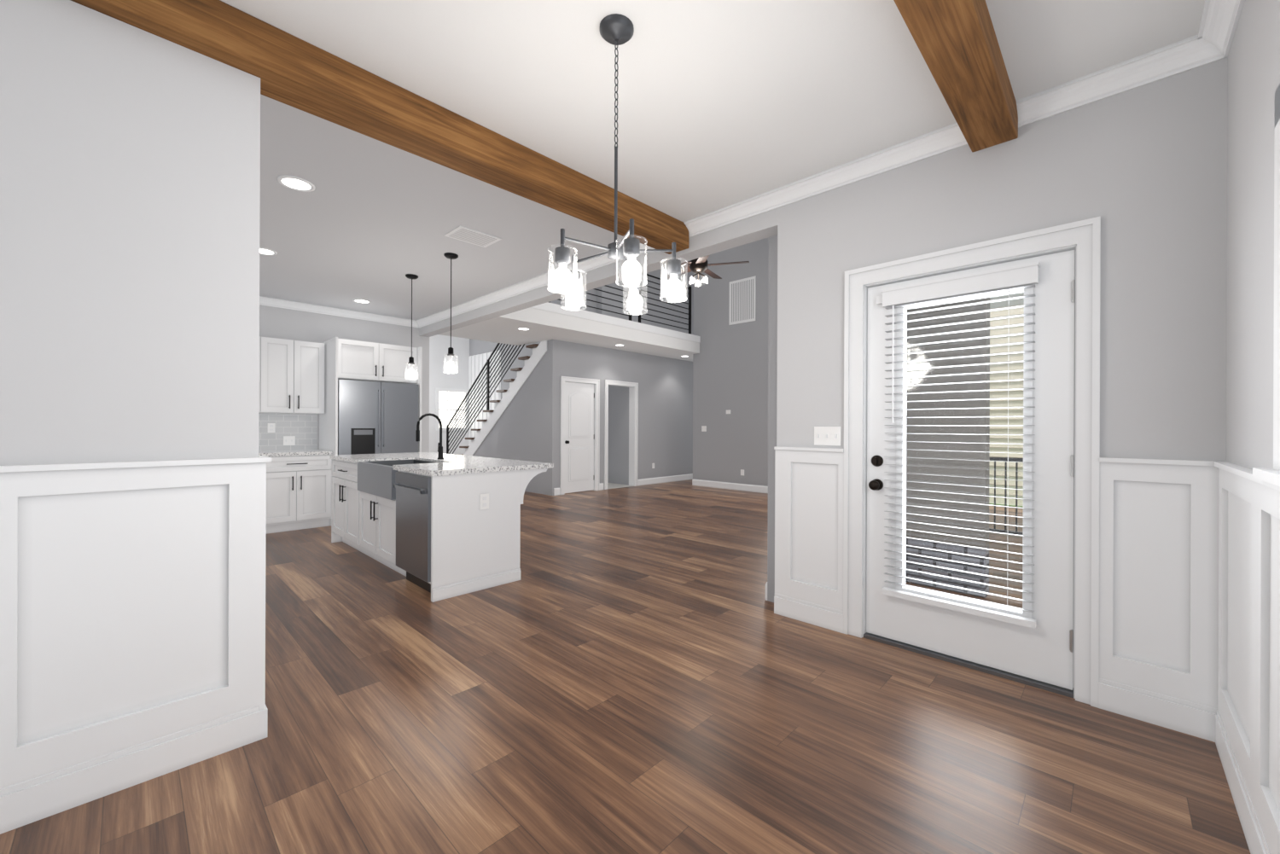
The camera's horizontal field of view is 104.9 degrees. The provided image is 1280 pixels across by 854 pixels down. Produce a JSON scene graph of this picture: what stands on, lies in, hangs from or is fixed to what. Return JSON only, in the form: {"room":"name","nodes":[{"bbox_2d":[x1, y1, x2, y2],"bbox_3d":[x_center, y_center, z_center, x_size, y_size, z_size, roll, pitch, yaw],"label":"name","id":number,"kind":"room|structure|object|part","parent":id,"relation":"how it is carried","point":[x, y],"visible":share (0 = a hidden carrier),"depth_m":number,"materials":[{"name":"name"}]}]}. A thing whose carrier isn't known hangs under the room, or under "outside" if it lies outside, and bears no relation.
{"room":"dining room","nodes":[
{"label":"dining room","id":0,"kind":"room"},
{"bbox_2d":[0,0,260,465],"bbox_3d":[-1.877,-0.077,1.619,0.130,2.578,0.980,0,0,44],"label":"wall","id":1,"kind":"structure","parent":0,"point":[130,155],"depth_m":1.66,"materials":[{"name":"grey paint"}]},
{"bbox_2d":[0,446,1279,853],"bbox_3d":[0.008,0.673,1.616,2.850,1.095,3.600,0,0,44],"label":"wainscot","id":2,"kind":"structure","parent":1,"relation":"attached to","point":[132,594],"depth_m":1.74,"materials":[{"name":"white wood"}]},
{"bbox_2d":[259,304,429,452],"bbox_3d":[-4.578,-0.180,6.048,0.150,2.760,3.900,0,0,44],"label":"wall","id":3,"kind":"structure","parent":0,"point":[277,322],"depth_m":6.58,"materials":[{"name":"grey paint"}]},
{"bbox_2d":[258,413,317,451],"bbox_3d":[-4.965,0.058,5.525,0.021,0.458,2.306,0,0,44],"label":"tile backsplash","id":4,"kind":"structure","parent":3,"relation":"attached to","point":[276,431],"depth_m":6.12,"materials":[{"name":"white tile"}]},
{"bbox_2d":[259,336,324,413],"bbox_3d":[-4.831,-0.608,5.397,0.382,0.875,2.306,0,0,44],"label":"upper cabinet","id":5,"kind":"object","parent":3,"relation":"attached to","point":[292,372],"visible":0.31,"depth_m":5.87,"materials":[{"name":"white wood"}]},
{"bbox_2d":[429,289,596,494],"bbox_3d":[-3.827,-1.546,10.159,5.050,5.500,3.350,0,0,44],"label":"wall","id":6,"kind":"structure","parent":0,"point":[520,433],"depth_m":11.25,"materials":[{"name":"grey paint"}]},
{"bbox_2d":[435,387,468,430],"bbox_3d":[-4.808,-0.441,12.596,0.100,1.080,0.860,0,0,44],"label":"window","id":7,"kind":"structure","parent":6,"relation":"in","point":[448,401],"depth_m":12.58,"materials":[{"name":"white glass"}]},
{"bbox_2d":[607,385,633,488],"bbox_3d":[-1.054,-0.165,10.555,1.899,2.760,1.060,0,0,44],"label":"wall","id":8,"kind":"structure","parent":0,"point":[618,461],"depth_m":10.50,"materials":[{"name":"grey paint"}]},
{"bbox_2d":[0,479,1250,853],"bbox_3d":[-1.208,1.265,7.306,12.800,0.100,10.400,0,0,44],"label":"floor","id":9,"kind":"structure","parent":0,"point":[638,689],"depth_m":1.96,"materials":[{"name":"wood"}]},
{"bbox_2d":[258,449,332,534],"bbox_3d":[-4.727,0.744,5.302,0.672,0.912,2.321,0,0,44],"label":"base cabinet","id":10,"kind":"object","parent":9,"relation":"on","point":[299,481],"visible":0.27,"depth_m":5.69,"materials":[{"name":"white wood"}]},
{"bbox_2d":[319,337,422,525],"bbox_3d":[-3.539,0.065,6.482,0.737,2.280,1.014,0,0,44],"label":"surround","id":11,"kind":"object","parent":9,"relation":"on","point":[344,359],"visible":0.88,"depth_m":6.19,"materials":[{"name":"white wood"}]},
{"bbox_2d":[337,379,418,454],"bbox_3d":[-3.513,0.311,6.457,0.757,1.763,0.934,0,0,44],"label":"refrigerator","id":12,"kind":"object","parent":9,"relation":"on","point":[375,417],"visible":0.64,"depth_m":6.18,"materials":[{"name":"silver metal"}]},
{"bbox_2d":[329,413,553,602],"bbox_3d":[-1.993,0.542,4.626,2.510,1.338,1.050,0,0,44],"label":"kitchen island","id":13,"kind":"object","parent":9,"relation":"on","point":[450,524],"visible":1,"depth_m":3.78,"materials":[{"name":"white wood"}]},
{"bbox_2d":[446,340,546,455],"bbox_3d":[-2.793,-0.770,10.503,4.015,3.957,1.035,0,0,44],"label":"staircase","id":14,"kind":"structure","parent":9,"relation":"on","point":[538,351],"depth_m":10.03,"materials":[{"name":"white wood"}]},
{"bbox_2d":[546,234,777,602],"bbox_3d":[0.543,-1.528,9.970,4.975,5.500,12.320,0,0,-26],"label":"wall","id":15,"kind":"structure","parent":0,"point":[735,369],"depth_m":9.80,"materials":[{"name":"grey paint"}]},
{"bbox_2d":[439,302,700,361],"bbox_3d":[-2.291,-1.725,10.970,6.132,0.350,6.350,0,0,44],"label":"balcony","id":16,"kind":"object","parent":15,"relation":"attached to","point":[547,321],"visible":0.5,"depth_m":8.41,"materials":[{"name":"white paint"}]},
{"bbox_2d":[548,273,691,334],"bbox_3d":[-0.603,-2.388,8.391,0.040,0.990,4.720,0,0,44],"label":"balcony railing","id":17,"kind":"object","parent":16,"relation":"on","point":[630,310],"depth_m":9.20,"materials":[{"name":"black metal"}]},
{"bbox_2d":[564,381,594,493],"bbox_3d":[-1.120,0.191,9.143,0.097,2.024,0.732,0,0,44],"label":"closet door","id":18,"kind":"structure","parent":15,"relation":"in","point":[579,398],"depth_m":9.13,"materials":[{"name":"white wood"}]},
{"bbox_2d":[418,208,778,337],"bbox_3d":[-0.376,-2.812,4.608,7.880,2.940,0.150,0,0,44],"label":"header","id":19,"kind":"object","parent":15,"relation":"attached to","point":[763,225],"depth_m":4.30,"materials":[{"name":"white paint"}]},
{"bbox_2d":[559,376,638,494],"bbox_3d":[-0.788,0.149,9.553,0.176,2.135,1.960,0,0,44],"label":"trim","id":20,"kind":"structure","parent":15,"relation":"attached to","point":[633,386],"depth_m":9.55,"materials":[{"name":"white wood"}]},
{"bbox_2d":[553,473,767,600],"bbox_3d":[-1.952,1.147,8.025,10.430,0.130,10.100,0,0,44],"label":"trim","id":21,"kind":"structure","parent":15,"relation":"attached to","point":[762,489],"depth_m":9.95,"materials":[{"name":"white wood"}]},
{"bbox_3d":[-1.952,1.147,8.025,10.430,0.130,10.100,0,0,44],"label":"baseboard","id":22,"kind":"part","parent":21,"relation":"part of","materials":[{"name":"wood"}]},
{"bbox_2d":[728,275,756,325],"bbox_3d":[1.975,-2.437,9.521,0.587,0.850,0.014,0,0,44],"label":"air vent","id":23,"kind":"object","parent":15,"relation":"in","point":[742,292],"visible":1,"depth_m":9.50,"materials":[{"name":"white metal"}]},
{"bbox_2d":[651,409,841,475],"bbox_3d":[2.179,0.301,6.937,3.020,1.272,7.699,0,0,-6],"label":"switch plates","id":24,"kind":"object","parent":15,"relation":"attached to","point":[823,435],"visible":0.82,"depth_m":3.02,"materials":[{"name":"white plastic"}]},
{"bbox_2d":[662,255,749,285],"bbox_3d":[0.790,-3.112,6.736,1.286,2.330,1.307,0,0,44],"label":"ceiling fan","id":25,"kind":"object","parent":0,"point":[699,265],"depth_m":6.64,"materials":[{"name":"metal"}]},
{"bbox_2d":[220,0,1204,319],"bbox_3d":[-1.190,-2.990,7.306,12.800,2.890,10.400,0,0,44],"label":"ceiling","id":26,"kind":"structure","parent":0,"point":[722,103],"depth_m":2.34,"materials":[{"name":"white paint"}]},
{"bbox_2d":[259,247,277,255],"bbox_3d":[-3.289,-1.550,4.349,0.217,0.008,0.133,0,0,44],"label":"recessed light","id":27,"kind":"object","parent":26,"relation":"in","point":[264,251],"depth_m":4.36,"materials":[{"name":"white plastic"}]},
{"bbox_2d":[277,174,314,191],"bbox_3d":[-2.176,-1.545,3.121,0.210,0.008,0.197,0,0,44],"label":"recessed light","id":28,"kind":"object","parent":26,"relation":"in","point":[296,183],"depth_m":3.12,"materials":[{"name":"white plastic"}]},
{"bbox_2d":[352,298,371,303],"bbox_3d":[-3.419,-1.551,6.052,0.206,0.008,0.192,0,0,44],"label":"recessed light","id":29,"kind":"object","parent":26,"relation":"in","point":[358,300],"depth_m":6.06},
{"bbox_2d":[70,0,689,254],"bbox_3d":[-0.940,-1.454,2.526,0.200,0.180,3.580,0,0,44],"label":"beam","id":30,"kind":"structure","parent":26,"relation":"attached to","point":[292,71],"depth_m":2.19,"materials":[{"name":"brown wood"}]},
{"bbox_2d":[405,273,418,374],"bbox_3d":[-2.340,-1.020,5.044,0.120,1.060,0.120,0,0,44],"label":"pendant light","id":31,"kind":"object","parent":26,"relation":"hanging from","point":[411,276],"visible":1,"depth_m":5.03,"materials":[{"name":"black metal"}]},
{"bbox_2d":[443,252,458,367],"bbox_3d":[-1.700,-1.017,4.426,0.120,1.060,0.120,0,0,44],"label":"pendant light","id":32,"kind":"object","parent":26,"relation":"hanging from","point":[449,255],"visible":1,"depth_m":4.41,"materials":[{"name":"black metal"}]},
{"bbox_2d":[443,225,501,247],"bbox_3d":[-1.354,-1.541,3.997,0.270,0.010,0.360,0,0,44],"label":"ceiling vent","id":33,"kind":"object","parent":26,"relation":"in","point":[461,233],"visible":1,"depth_m":3.98,"materials":[{"name":"white metal"}]},
{"bbox_2d":[552,13,682,309],"bbox_3d":[-0.108,-1.016,1.904,0.528,1.048,0.533,0,0,44],"label":"chandelier","id":34,"kind":"object","parent":26,"relation":"hanging from","point":[616,29],"visible":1,"depth_m":1.88,"materials":[{"name":"glass"}]},
{"bbox_2d":[893,0,1018,152],"bbox_3d":[0.501,-1.463,1.135,0.185,0.150,3.580,0,0,44],"label":"beam","id":35,"kind":"structure","parent":26,"relation":"attached to","point":[957,40],"depth_m":1.89,"materials":[{"name":"brown wood"}]},
{"bbox_2d":[776,57,1227,461],"bbox_3d":[1.702,-0.153,2.590,2.070,2.760,0.150,0,0,44],"label":"wall","id":36,"kind":"structure","parent":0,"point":[1149,160],"depth_m":2.15,"materials":[{"name":"grey paint"}]},
{"bbox_2d":[866,250,1075,690],"bbox_3d":[1.650,0.195,2.560,0.912,2.016,0.112,0,0,44],"label":"door","id":37,"kind":"structure","parent":36,"relation":"in","point":[1033,641],"depth_m":2.44,"materials":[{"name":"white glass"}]},
{"bbox_2d":[843,216,1100,708],"bbox_3d":[1.670,0.152,2.601,1.110,2.150,0.176,0,0,44],"label":"door frame","id":38,"kind":"structure","parent":36,"relation":"attached to","point":[1083,236],"depth_m":2.33,"materials":[{"name":"white wood"}]},
{"bbox_2d":[1225,0,1279,469],"bbox_3d":[1.090,-0.155,0.574,0.150,2.760,3.900,0,0,44],"label":"wall","id":39,"kind":"structure","parent":0,"point":[1253,56],"depth_m":1.57,"materials":[{"name":"grey paint"}]},
{"bbox_2d":[1252,82,1279,486],"bbox_3d":[1.216,-0.362,0.739,0.200,0.985,1.350,0,0,44],"label":"window","id":40,"kind":"structure","parent":39,"relation":"in","point":[1270,475],"depth_m":1.23,"materials":[{"name":"white"}]},
{"bbox_3d":[-3.046,-0.173,1.962,8.030,2.760,0.150,0,0,44],"label":"wall","id":41,"kind":"structure","parent":0,"visible":0},
{"bbox_2d":[259,0,1245,327],"bbox_3d":[-1.738,-1.504,3.311,7.730,0.088,3.600,0,0,44],"label":"crown molding","id":42,"kind":"structure","parent":41,"relation":"attached to","point":[1219,19],"depth_m":2.59,"materials":[{"name":"white wood"}]},
{"label":"outside","id":43,"kind":"structure","parent":0,"visible":0},
{"bbox_2d":[905,291,1023,598],"bbox_3d":[12.766,-0.975,12.769,24.000,5.500,29.840,0,0,44],"label":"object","id":44,"kind":"object","parent":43,"point":[963,463],"visible":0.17,"depth_m":3.76,"materials":[{"name":"grey"}]}
]}

